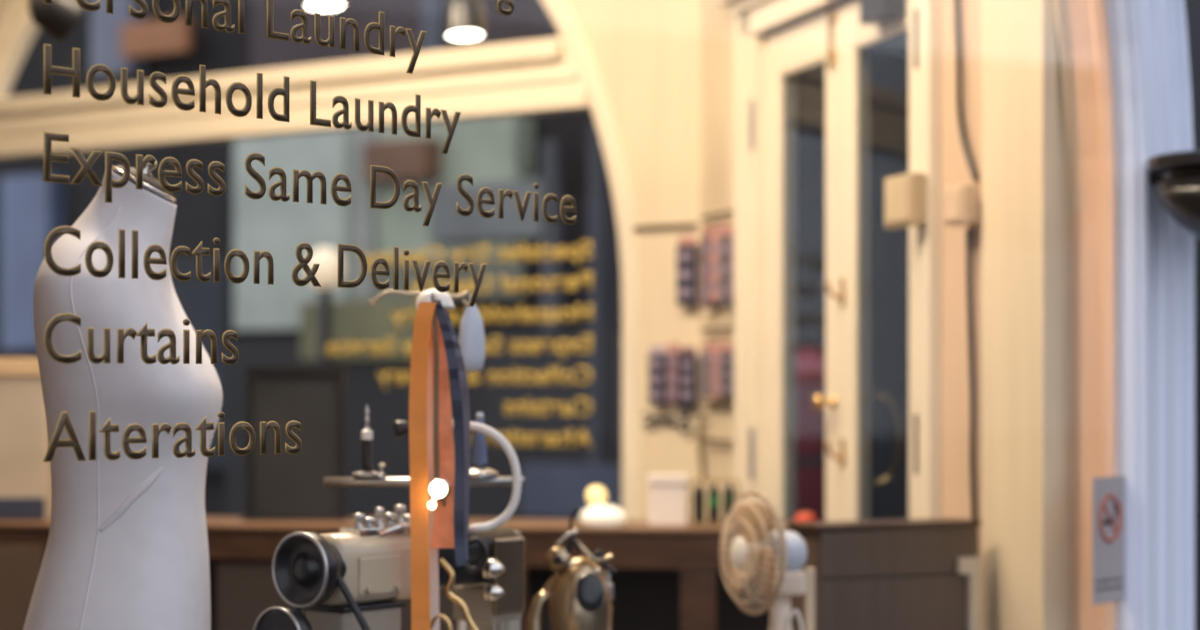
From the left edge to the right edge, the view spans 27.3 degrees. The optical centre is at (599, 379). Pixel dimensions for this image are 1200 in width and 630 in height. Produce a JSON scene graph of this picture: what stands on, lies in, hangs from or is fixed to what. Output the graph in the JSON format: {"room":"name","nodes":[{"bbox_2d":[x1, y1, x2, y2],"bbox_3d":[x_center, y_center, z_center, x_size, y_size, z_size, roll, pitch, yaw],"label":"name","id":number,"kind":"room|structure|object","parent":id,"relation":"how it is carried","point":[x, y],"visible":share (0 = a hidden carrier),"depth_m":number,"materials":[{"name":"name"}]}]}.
{"room":"laundry","nodes":[
{"label":"laundry","id":0,"kind":"room"},
{"bbox_2d":[0,0,699,519],"bbox_3d":[-1.566,-0.375,9.608,5.100,3.750,0.160,0,0,38],"label":"wall","id":1,"kind":"structure","parent":0,"point":[645,54],"depth_m":8.15,"materials":[{"name":"beige paint"}]},
{"bbox_2d":[0,37,590,158],"bbox_3d":[-1.333,-1.052,9.398,3.358,0.245,0.128,0,0,38],"label":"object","id":2,"kind":"structure","parent":1,"relation":"attached to","point":[540,76],"depth_m":9.14,"materials":[{"name":"beige paint"}]},
{"bbox_2d":[0,0,638,519],"bbox_3d":[-1.334,-0.695,9.396,3.780,2.890,0.132,0,0,38],"label":"trim","id":3,"kind":"structure","parent":1,"relation":"attached to","point":[19,39],"depth_m":8.28,"materials":[{"name":"beige paint"}]},
{"bbox_2d":[649,345,666,404],"bbox_3d":[0.191,-0.016,8.114,0.061,0.197,0.054,0,0,0],"label":"pack","id":4,"kind":"object","parent":1,"relation":"hanging from","point":[657,356],"visible":1,"depth_m":8.10},
{"bbox_2d":[633,223,697,229],"bbox_3d":[0.213,-0.505,8.124,0.254,0.012,0.021,0,0,38],"label":"hook rail","id":5,"kind":"object","parent":1,"relation":"attached to","point":[691,224],"visible":1,"depth_m":8.11,"materials":[{"name":"brown wood"}]},
{"bbox_2d":[677,236,696,304],"bbox_3d":[0.287,-0.357,8.047,0.068,0.225,0.052,0,0,38],"label":"pack","id":6,"kind":"object","parent":5,"relation":"hanging from","point":[686,247],"visible":1,"depth_m":8.03},
{"bbox_2d":[642,405,690,433],"bbox_3d":[0.223,0.129,8.111,0.196,0.093,0.030,0,0,38],"label":"scissors","id":7,"kind":"object","parent":1,"relation":"attached to","point":[668,419],"visible":1,"depth_m":8.09,"materials":[{"name":"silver metal"}]},
{"bbox_2d":[667,343,680,402],"bbox_3d":[0.242,-0.023,8.077,0.048,0.196,0.049,0,0,0],"label":"pack","id":8,"kind":"object","parent":1,"relation":"hanging from","point":[673,354],"visible":1,"depth_m":8.06},
{"bbox_2d":[681,347,696,404],"bbox_3d":[0.290,-0.013,8.039,0.054,0.189,0.052,0,0,0],"label":"pack","id":9,"kind":"object","parent":1,"relation":"hanging from","point":[688,358],"visible":1,"depth_m":8.03},
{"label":"window","id":10,"kind":"structure","parent":1,"relation":"in","visible":0},
{"bbox_2d":[327,335,591,359],"bbox_3d":[-0.523,-0.114,8.818,1.253,0.083,0.001,0,0,38],"label":"lettering","id":11,"kind":"object","parent":10,"relation":"attached to","point":[563,352],"depth_m":8.69,"materials":[{"name":"gold metal"}]},
{"bbox_2d":[364,240,591,271],"bbox_3d":[-0.452,-0.438,8.763,1.073,0.084,0.001,0,0,38],"label":"lettering","id":12,"kind":"object","parent":10,"relation":"attached to","point":[501,250],"depth_m":8.68,"materials":[{"name":"gold metal"}]},
{"bbox_2d":[377,366,591,389],"bbox_3d":[-0.422,-0.006,8.740,0.997,0.083,0.001,0,0,38],"label":"lettering","id":13,"kind":"object","parent":10,"relation":"attached to","point":[522,373],"depth_m":8.63,"materials":[{"name":"gold metal"}]},
{"bbox_2d":[391,303,591,330],"bbox_3d":[-0.395,-0.221,8.719,0.928,0.083,0.001,0,0,38],"label":"lettering","id":14,"kind":"object","parent":10,"relation":"attached to","point":[520,311],"depth_m":8.63,"materials":[{"name":"gold metal"}]},
{"bbox_2d":[409,272,591,297],"bbox_3d":[-0.359,-0.329,8.692,0.839,0.083,0.001,0,0,38],"label":"lettering","id":15,"kind":"object","parent":10,"relation":"attached to","point":[575,283],"depth_m":8.62,"materials":[{"name":"gold metal"}]},
{"bbox_2d":[473,429,591,447],"bbox_3d":[-0.238,0.201,8.598,0.535,0.064,0.001,0,0,38],"label":"lettering","id":16,"kind":"object","parent":10,"relation":"attached to","point":[520,435],"depth_m":8.55,"materials":[{"name":"gold metal"}]},
{"bbox_2d":[504,398,591,415],"bbox_3d":[-0.183,0.093,8.556,0.393,0.065,0.001,0,0,38],"label":"lettering","id":17,"kind":"object","parent":10,"relation":"attached to","point":[547,404],"depth_m":8.56,"materials":[{"name":"gold metal"}]},
{"bbox_2d":[700,0,1067,629],"bbox_3d":[0.719,-0.375,6.771,0.120,3.750,2.715,0,0,-14],"label":"wall","id":18,"kind":"structure","parent":0,"point":[716,28],"depth_m":7.73,"materials":[{"name":"beige paint"}]},
{"bbox_2d":[700,209,733,219],"bbox_3d":[0.384,-0.523,7.777,0.026,0.012,0.392,0,0,-14],"label":"hook rail","id":19,"kind":"object","parent":18,"relation":"attached to","point":[705,217],"visible":0.88,"depth_m":7.79,"materials":[{"name":"beige wood"}]},
{"bbox_2d":[700,225,714,307],"bbox_3d":[0.348,-0.360,7.856,0.054,0.261,0.084,0,0,0],"label":"pack","id":20,"kind":"object","parent":19,"relation":"hanging from","point":[706,302],"visible":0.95,"depth_m":7.84},
{"bbox_2d":[709,225,721,299],"bbox_3d":[0.373,-0.368,7.762,0.054,0.233,0.082,0,0,0],"label":"pack","id":21,"kind":"object","parent":19,"relation":"hanging from","point":[714,240],"visible":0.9,"depth_m":7.75},
{"bbox_2d":[718,225,732,307],"bbox_3d":[0.397,-0.351,7.670,0.054,0.255,0.080,0,0,0],"label":"pack","id":22,"kind":"object","parent":19,"relation":"hanging from","point":[724,302],"visible":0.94,"depth_m":7.66},
{"bbox_2d":[727,226,733,299],"bbox_3d":[0.420,-0.360,7.581,0.054,0.228,0.078,0,0,0],"label":"pack","id":23,"kind":"object","parent":19,"relation":"hanging from","point":[730,247],"visible":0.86,"depth_m":7.58},
{"bbox_2d":[700,326,733,331],"bbox_3d":[0.384,-0.161,7.777,0.026,0.012,0.392,0,0,-14],"label":"hook rail","id":24,"kind":"object","parent":18,"relation":"attached to","point":[725,327],"visible":0.88,"depth_m":7.78,"materials":[{"name":"beige wood"}]},
{"bbox_2d":[701,342,712,397],"bbox_3d":[0.349,-0.032,7.856,0.054,0.178,0.078,0,0,0],"label":"pack","id":25,"kind":"object","parent":24,"relation":"hanging from","point":[705,355],"visible":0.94,"depth_m":7.84},
{"bbox_2d":[710,342,721,397],"bbox_3d":[0.373,-0.032,7.762,0.054,0.176,0.077,0,0,0],"label":"pack","id":26,"kind":"object","parent":24,"relation":"hanging from","point":[714,356],"visible":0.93,"depth_m":7.75},
{"bbox_2d":[719,342,729,397],"bbox_3d":[0.397,-0.031,7.670,0.053,0.174,0.075,0,0,0],"label":"pack","id":27,"kind":"object","parent":24,"relation":"hanging from","point":[723,356],"visible":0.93,"depth_m":7.66},
{"bbox_2d":[728,342,733,397],"bbox_3d":[0.420,-0.031,7.581,0.053,0.172,0.073,0,0,0],"label":"pack","id":28,"kind":"object","parent":24,"relation":"hanging from","point":[730,354],"visible":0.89,"depth_m":7.58},
{"bbox_2d":[700,401,733,405],"bbox_3d":[0.384,0.074,7.777,0.026,0.012,0.392,0,0,-14],"label":"hook rail","id":29,"kind":"object","parent":18,"relation":"attached to","point":[701,402],"visible":0.88,"depth_m":7.78,"materials":[{"name":"brown wood"}]},
{"bbox_2d":[696,413,704,479],"bbox_3d":[0.325,0.215,7.948,0.028,0.222,0.022,0,0,-22],"label":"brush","id":30,"kind":"object","parent":29,"relation":"hanging from","point":[700,430],"visible":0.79,"depth_m":7.94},
{"bbox_2d":[704,438,733,443],"bbox_3d":[0.392,0.193,7.746,0.026,0.012,0.368,0,0,-14],"label":"hook rail","id":31,"kind":"object","parent":18,"relation":"attached to","point":[705,439],"visible":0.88,"depth_m":7.76,"materials":[{"name":"beige wood"}]},
{"bbox_2d":[750,3,839,520],"bbox_3d":[0.569,0.215,7.125,0.114,2.550,0.671,0,0,-14],"label":"door","id":32,"kind":"structure","parent":18,"relation":"in","point":[814,41],"depth_m":7.30,"materials":[{"name":"cream gloss paint"},{"name":"glass"},{"name":"brass"}]},
{"bbox_2d":[712,0,940,518],"bbox_3d":[0.638,0.133,6.824,0.230,2.735,1.780,0,0,-14],"label":"trim","id":33,"kind":"structure","parent":18,"relation":"attached to","point":[752,18],"depth_m":7.42,"materials":[{"name":"beige paint"}]},
{"bbox_2d":[826,0,917,520],"bbox_3d":[0.754,0.207,6.475,0.212,2.567,0.669,0,0,-14],"label":"door","id":34,"kind":"structure","parent":18,"relation":"in","point":[863,23],"depth_m":6.70,"materials":[{"name":"cream gloss paint"},{"name":"glass"},{"name":"brass"}]},
{"bbox_2d":[884,172,925,228],"bbox_3d":[0.755,-0.445,6.121,0.044,0.128,0.190,0,0,-14],"label":"junction box","id":35,"kind":"object","parent":18,"relation":"attached to","point":[905,194],"visible":1,"depth_m":6.06,"materials":[{"name":"beige plastic"}]},
{"bbox_2d":[941,0,980,629],"bbox_3d":[0.874,-0.375,5.907,0.012,3.750,0.265,0,0,-14],"label":"trim","id":36,"kind":"structure","parent":18,"relation":"attached to","point":[955,384],"depth_m":5.92,"materials":[{"name":"beige paint"}]},
{"bbox_2d":[944,183,978,225],"bbox_3d":[0.848,-0.412,5.802,0.043,0.092,0.125,0,0,-14],"label":"sensor box","id":37,"kind":"object","parent":18,"relation":"attached to","point":[961,202],"visible":1,"depth_m":5.75,"materials":[{"name":"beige plastic"}]},
{"bbox_2d":[954,0,978,181],"bbox_3d":[0.866,-0.879,5.849,0.015,0.830,0.140,0,0,-14],"label":"cable","id":38,"kind":"object","parent":18,"relation":"attached to","point":[959,95],"visible":1,"depth_m":5.88,"materials":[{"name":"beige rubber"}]},
{"bbox_2d":[966,228,978,556],"bbox_3d":[0.878,0.196,5.804,0.015,1.110,0.062,0,0,-14],"label":"cable","id":39,"kind":"object","parent":18,"relation":"attached to","point":[969,270],"visible":0.79,"depth_m":5.80,"materials":[{"name":"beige plastic"}]},
{"bbox_2d":[981,0,1056,629],"bbox_3d":[0.942,-0.375,5.597,0.035,3.750,0.370,0,0,-14],"label":"trim","id":40,"kind":"structure","parent":18,"relation":"attached to","point":[1019,37],"depth_m":5.54,"materials":[{"name":"beige paint"}]},
{"bbox_2d":[1128,0,1199,629],"bbox_3d":[0.788,-0.475,4.963,0.130,3.950,8.100,0,0,38],"label":"wall","id":41,"kind":"structure","parent":0,"point":[1192,7],"depth_m":5.59,"materials":[{"name":"paint"}]},
{"bbox_2d":[1055,0,1079,629],"bbox_3d":[-0.070,-0.642,3.988,0.040,3.185,3.730,0,0,38],"label":"trim","id":42,"kind":"structure","parent":41,"relation":"attached to","point":[1067,93],"depth_m":5.42,"materials":[{"name":"beige paint"}]},
{"bbox_2d":[1058,0,1116,629],"bbox_3d":[-0.029,-0.626,3.957,0.113,3.152,3.664,0,0,38],"label":"trim","id":43,"kind":"structure","parent":41,"relation":"attached to","point":[1090,43],"depth_m":5.39,"materials":[{"name":"pink paint"}]},
{"bbox_2d":[1106,0,1137,629],"bbox_3d":[0.033,-0.600,3.910,0.042,3.200,3.660,0,0,38],"label":"trim","id":44,"kind":"structure","parent":41,"relation":"attached to","point":[1117,15],"depth_m":5.35,"materials":[{"name":"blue paint"}]},
{"bbox_2d":[1126,0,1194,629],"bbox_3d":[0.063,-0.567,3.887,0.034,3.733,4.126,0,0,38],"label":"door frame","id":45,"kind":"structure","parent":41,"relation":"attached to","point":[1157,28],"depth_m":5.41,"materials":[{"name":"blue paint"}]},
{"bbox_2d":[1147,150,1199,238],"bbox_3d":[1.353,-0.382,5.246,0.370,0.195,0.370,0,0,0],"label":"wall lamp","id":46,"kind":"object","parent":41,"relation":"attached to","point":[1176,175],"visible":1,"depth_m":5.18,"materials":[{"name":"black metal"}]},
{"bbox_2d":[1157,186,1199,238],"bbox_3d":[1.353,-0.345,5.246,0.330,0.120,0.330,0,0,0],"label":"bowl","id":47,"kind":"object","parent":46,"relation":"on","point":[1182,203],"depth_m":5.19,"materials":[{"name":"silver metal"}]},
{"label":"window","id":48,"kind":"structure","parent":41,"relation":"in","visible":0},
{"bbox_2d":[44,313,238,364],"bbox_3d":[-0.576,-0.051,3.126,0.002,0.062,0.326,0,0,38],"label":"lettering","id":49,"kind":"object","parent":48,"relation":"attached to","point":[144,332],"depth_m":3.12,"materials":[{"name":"brown metal"}]},
{"bbox_2d":[43,411,301,461],"bbox_3d":[-0.540,0.069,3.172,0.002,0.062,0.445,0,0,38],"label":"lettering","id":50,"kind":"object","parent":48,"relation":"attached to","point":[107,428],"depth_m":3.15,"materials":[{"name":"brown metal"}]},
{"bbox_2d":[43,0,426,73],"bbox_3d":[-0.462,-0.478,3.274,0.002,0.081,0.700,0,0,38],"label":"lettering","id":51,"kind":"object","parent":48,"relation":"attached to","point":[83,4],"depth_m":3.33,"materials":[{"name":"brown metal"}]},
{"bbox_2d":[43,44,460,153],"bbox_3d":[-0.439,-0.369,3.303,0.002,0.081,0.774,0,0,38],"label":"lettering","id":52,"kind":"object","parent":48,"relation":"attached to","point":[48,69],"depth_m":3.24,"materials":[{"name":"brown metal"}]},
{"bbox_2d":[44,226,486,306],"bbox_3d":[-0.421,-0.149,3.326,0.002,0.081,0.833,0,0,38],"label":"lettering","id":53,"kind":"object","parent":48,"relation":"attached to","point":[198,251],"depth_m":3.26,"materials":[{"name":"brown metal"}]},
{"bbox_2d":[43,132,576,225],"bbox_3d":[-0.356,-0.262,3.412,0.002,0.081,1.048,0,0,38],"label":"lettering","id":54,"kind":"object","parent":48,"relation":"attached to","point":[86,165],"depth_m":3.31,"materials":[{"name":"brown metal"}]},
{"bbox_2d":[497,0,513,14],"bbox_3d":[-0.402,-0.587,3.352,0.002,0.081,0.898,0,0,38],"label":"lettering","id":55,"kind":"object","parent":48,"relation":"attached to","point":[510,3],"depth_m":3.69,"materials":[{"name":"brown metal"}]},
{"bbox_2d":[1092,476,1124,604],"bbox_3d":[1.094,0.343,5.292,0.009,0.270,0.155,0,0,38],"label":"no smoking sign","id":56,"kind":"object","parent":48,"relation":"attached to","point":[1108,493],"visible":1,"depth_m":5.29,"materials":[{"name":"grey plastic"}]},
{"bbox_3d":[-1.311,-2.300,6.453,4.649,0.100,9.295,0,0,0],"label":"ceiling","id":57,"kind":"structure","parent":0,"visible":0},
{"bbox_2d":[28,0,87,41],"bbox_3d":[-1.581,-1.617,7.171,0.177,1.266,0.162,0,0,-36],"label":"ceiling spotlight","id":58,"kind":"object","parent":57,"relation":"hanging from","point":[58,19],"visible":0.94,"depth_m":7.12,"materials":[{"name":"silver metal"}]},
{"bbox_2d":[301,0,348,13],"bbox_3d":[-0.836,-1.686,7.504,0.142,1.128,0.148,0,0,0],"label":"ceiling spotlight","id":59,"kind":"object","parent":57,"relation":"hanging from","point":[311,6],"visible":0.99,"depth_m":7.51,"materials":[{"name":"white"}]},
{"bbox_2d":[443,0,486,43],"bbox_3d":[-0.411,-1.641,7.504,0.133,1.218,0.140,0,0,0],"label":"ceiling spotlight","id":60,"kind":"object","parent":57,"relation":"hanging from","point":[464,20],"visible":1,"depth_m":7.46,"materials":[{"name":"silver metal"}]},
{"bbox_3d":[-1.311,1.530,6.453,4.649,0.060,9.295,0,0,0],"label":"floor","id":61,"kind":"structure","parent":0,"visible":0},
{"bbox_2d":[23,161,222,629],"bbox_3d":[-0.741,0.571,3.867,0.424,1.849,0.417,0,0,0],"label":"dress form","id":62,"kind":"object","parent":61,"relation":"on","point":[127,548],"visible":0.84,"depth_m":3.77,"materials":[{"name":"fabric"}]},
{"bbox_2d":[0,516,793,629],"bbox_3d":[-0.633,0.950,6.967,2.480,1.100,0.412,0,0,8],"label":"counter","id":63,"kind":"object","parent":61,"relation":"on","point":[666,577],"visible":0.3,"depth_m":6.83,"materials":[{"name":"brown wood"}]},
{"bbox_2d":[0,358,51,519],"bbox_3d":[-1.705,0.169,7.117,0.265,0.462,0.218,0,0,0],"label":"storage box","id":64,"kind":"object","parent":63,"relation":"on","point":[25,479],"visible":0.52,"depth_m":7.02,"materials":[{"name":"beige cardboard"}]},
{"bbox_2d":[241,366,349,520],"bbox_3d":[-0.869,0.180,7.050,0.300,0.440,0.100,0,0,0],"label":"notice board","id":65,"kind":"object","parent":63,"relation":"on","point":[284,486],"visible":0.96,"depth_m":7.04,"materials":[{"name":"black ceramic"}]},
{"bbox_2d":[580,486,625,524],"bbox_3d":[0.008,0.346,6.820,0.128,0.108,0.128,0,0,0],"label":"table lamp","id":66,"kind":"object","parent":63,"relation":"on","point":[599,514],"visible":1,"depth_m":6.79,"materials":[{"name":"white glass"}]},
{"bbox_2d":[647,474,687,524],"bbox_3d":[0.188,0.331,6.830,0.111,0.138,0.070,0,0,0],"label":"box","id":67,"kind":"object","parent":63,"relation":"on","point":[667,492],"visible":1,"depth_m":6.80,"materials":[{"name":"white cardboard"}]},
{"bbox_2d":[688,480,738,524],"bbox_3d":[0.315,0.339,6.850,0.142,0.122,0.080,0,0,0],"label":"rack","id":68,"kind":"object","parent":63,"relation":"on","point":[689,481],"visible":0.69,"depth_m":6.82,"materials":[{"name":"beige wood"}]},
{"bbox_2d":[693,484,704,521],"bbox_3d":[0.275,0.341,6.850,0.032,0.106,0.032,0,0,0],"label":"bottle","id":69,"kind":"object","parent":68,"relation":"in","point":[698,493],"visible":1,"depth_m":6.84,"materials":[{"name":"clear glass"}]},
{"bbox_2d":[708,484,719,521],"bbox_3d":[0.317,0.341,6.850,0.032,0.106,0.032,0,0,0],"label":"bottle","id":70,"kind":"object","parent":68,"relation":"in","point":[713,493],"visible":1,"depth_m":6.84,"materials":[{"name":"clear glass"}]},
{"bbox_2d":[723,484,734,521],"bbox_3d":[0.358,0.341,6.850,0.032,0.106,0.032,0,0,0],"label":"bottle","id":71,"kind":"object","parent":68,"relation":"in","point":[728,493],"visible":0.76,"depth_m":6.84,"materials":[{"name":"clear glass"}]},
{"bbox_2d":[794,510,816,521],"bbox_3d":[0.552,0.375,6.630,0.061,0.050,0.061,0,0,0],"label":"pincushion","id":72,"kind":"object","parent":63,"relation":"on","point":[805,516],"visible":0.66,"depth_m":6.61,"materials":[{"name":"red fabric"}]},
{"bbox_2d":[787,517,980,629],"bbox_3d":[0.647,0.910,5.588,0.443,1.180,0.137,0,0,-28],"label":"base cabinet","id":73,"kind":"object","parent":61,"relation":"on","point":[912,573],"visible":1,"depth_m":5.54,"materials":[{"name":"brown wood"}]},
{"bbox_3d":[-0.007,1.040,4.603,1.507,0.920,1.728,0,0,0],"label":"bench","id":74,"kind":"object","parent":61,"relation":"on","visible":0},
{"bbox_2d":[253,478,524,629],"bbox_3d":[-0.311,0.370,4.113,0.214,0.420,0.568,0,0,38],"label":"sewing machine","id":75,"kind":"object","parent":74,"relation":"on","point":[350,578],"visible":0.9,"depth_m":4.01,"materials":[{"name":"grey metal"}]},
{"bbox_2d":[428,478,449,506],"bbox_3d":[-0.268,0.209,4.098,0.048,0.099,0.160,0,0,0],"label":"lamp","id":76,"kind":"object","parent":75,"relation":"on","point":[438,488],"depth_m":4.01,"materials":[{"name":"glass"}]},
{"bbox_2d":[324,290,524,486],"bbox_3d":[-0.306,0.211,4.201,0.349,0.737,0.282,0,0,0],"label":"stand","id":77,"kind":"object","parent":74,"relation":"on","point":[479,475],"visible":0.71,"depth_m":4.28,"materials":[{"name":"metal"}]},
{"bbox_2d":[361,405,372,471],"bbox_3d":[-0.405,0.100,4.290,0.021,0.118,0.021,0,0,0],"label":"thread spool","id":78,"kind":"object","parent":77,"relation":"on","point":[366,434],"visible":1,"depth_m":4.28,"materials":[{"name":"black plastic"}]},
{"bbox_2d":[409,302,435,629],"bbox_3d":[-0.289,0.148,4.020,0.045,0.551,0.012,0,0,0],"label":"measuring tape","id":79,"kind":"object","parent":77,"relation":"hanging from","point":[418,453],"visible":1,"depth_m":4.02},
{"bbox_2d":[427,345,439,629],"bbox_3d":[-0.280,0.151,4.095,0.028,0.561,0.010,0,0,0],"label":"ribbon","id":80,"kind":"object","parent":77,"relation":"hanging from","point":[433,552],"visible":0.27,"depth_m":4.09,"materials":[{"name":"fabric"}]},
{"bbox_2d":[416,288,454,311],"bbox_3d":[-0.273,-0.131,4.062,0.051,0.040,0.056,0,0,-45],"label":"clip","id":81,"kind":"object","parent":77,"relation":"attached to","point":[425,296],"visible":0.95,"depth_m":4.05,"materials":[{"name":"white plastic"}]},
{"bbox_2d":[432,300,466,565],"bbox_3d":[-0.247,0.087,4.040,0.058,0.436,0.010,0,0,0],"label":"ribbon","id":82,"kind":"object","parent":81,"relation":"hanging from","point":[459,439],"visible":1,"depth_m":4.04,"materials":[{"name":"blue fabric"}]},
{"bbox_2d":[432,306,439,478],"bbox_3d":[-0.270,0.019,4.035,0.016,0.290,0.009,0,0,0],"label":"ribbon","id":83,"kind":"object","parent":77,"relation":"hanging from","point":[434,319],"visible":1,"depth_m":4.04,"materials":[{"name":"fabric"}]},
{"bbox_2d":[430,300,454,547],"bbox_3d":[-0.262,0.073,4.070,0.052,0.409,0.012,0,0,0],"label":"ribbon","id":84,"kind":"object","parent":77,"relation":"hanging from","point":[443,527],"visible":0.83,"depth_m":4.07,"materials":[{"name":"orange fabric"}]},
{"bbox_2d":[444,310,469,559],"bbox_3d":[-0.246,0.083,4.100,0.061,0.432,0.009,0,0,0],"label":"ribbon","id":85,"kind":"object","parent":77,"relation":"hanging from","point":[460,362],"visible":0.56,"depth_m":4.10,"materials":[{"name":"blue fabric"}]},
{"bbox_2d":[459,294,484,371],"bbox_3d":[-0.224,-0.082,4.320,0.056,0.136,0.033,0,0,-40],"label":"tag","id":86,"kind":"object","parent":77,"relation":"hanging from","point":[471,336],"visible":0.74,"depth_m":4.30,"materials":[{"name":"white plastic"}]},
{"bbox_2d":[473,412,486,465],"bbox_3d":[-0.210,0.103,4.310,0.026,0.093,0.026,0,0,0],"label":"thread cone","id":87,"kind":"object","parent":77,"relation":"on","point":[479,453],"visible":0.99,"depth_m":4.30,"materials":[{"name":"blue fabric"}]},
{"bbox_2d":[393,419,520,629],"bbox_3d":[-0.244,0.323,4.341,0.220,0.514,0.277,0,0,0],"label":"gooseneck lamp","id":88,"kind":"object","parent":74,"relation":"on","point":[401,428],"visible":0.65,"depth_m":4.21,"materials":[{"name":"white plastic"}]},
{"bbox_2d":[466,531,520,629],"bbox_3d":[-0.196,0.428,4.520,0.103,0.304,0.046,0,0,38],"label":"motor housing","id":89,"kind":"object","parent":74,"relation":"on","point":[513,624],"visible":0.08,"depth_m":4.50,"materials":[{"name":"grey metal"}]},
{"bbox_2d":[526,507,616,629],"bbox_3d":[-0.046,0.409,4.621,0.153,0.344,0.180,0,0,38],"label":"machine","id":90,"kind":"object","parent":74,"relation":"on","point":[579,596],"visible":1,"depth_m":4.59,"materials":[{"name":"metal"}]},
{"bbox_2d":[719,491,806,629],"bbox_3d":[0.346,0.402,4.999,0.207,0.356,0.230,0,0,0],"label":"desk fan","id":91,"kind":"object","parent":74,"relation":"on","point":[780,555],"visible":1,"depth_m":4.99,"materials":[{"name":"beige metal"}]},
{"bbox_2d":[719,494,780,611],"bbox_3d":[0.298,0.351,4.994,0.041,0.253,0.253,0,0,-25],"label":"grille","id":92,"kind":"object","parent":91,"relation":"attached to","point":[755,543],"depth_m":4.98,"materials":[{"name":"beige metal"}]},
{"bbox_2d":[722,491,787,615],"bbox_3d":[0.323,0.351,5.006,0.041,0.253,0.253,0,0,-25],"label":"grille","id":93,"kind":"object","parent":91,"relation":"attached to","point":[755,543],"depth_m":4.98,"materials":[{"name":"beige metal"}]},
{"bbox_2d":[805,568,814,629],"bbox_3d":[0.447,0.490,5.250,0.060,0.180,0.060,0,0,0],"label":"post","id":94,"kind":"object","parent":74,"relation":"on","point":[809,572],"visible":1,"depth_m":5.24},
{"label":"outside","id":95,"kind":"structure","parent":0,"visible":0},
{"label":"street","id":96,"kind":"object","parent":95,"visible":0},
{"bbox_2d":[308,247,344,365],"bbox_3d":[-1.784,0.384,16.000,0.257,2.492,0.257,0,0,0],"label":"street lamp","id":97,"kind":"object","parent":96,"relation":"on","point":[326,274],"visible":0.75,"depth_m":15.96,"materials":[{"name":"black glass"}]},
{"bbox_2d":[0,0,908,519],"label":"window","id":98,"kind":"structure","parent":96,"relation":"on","point":[277,324],"depth_m":20.53,"materials":[{"name":"glass"}]},
{"bbox_2d":[797,347,824,520],"bbox_3d":[1.325,0.710,15.863,0.520,1.840,0.520,0,0,0],"label":"box","id":99,"kind":"object","parent":96,"relation":"on","point":[810,362],"visible":0.29,"depth_m":15.65,"materials":[{"name":"red"}]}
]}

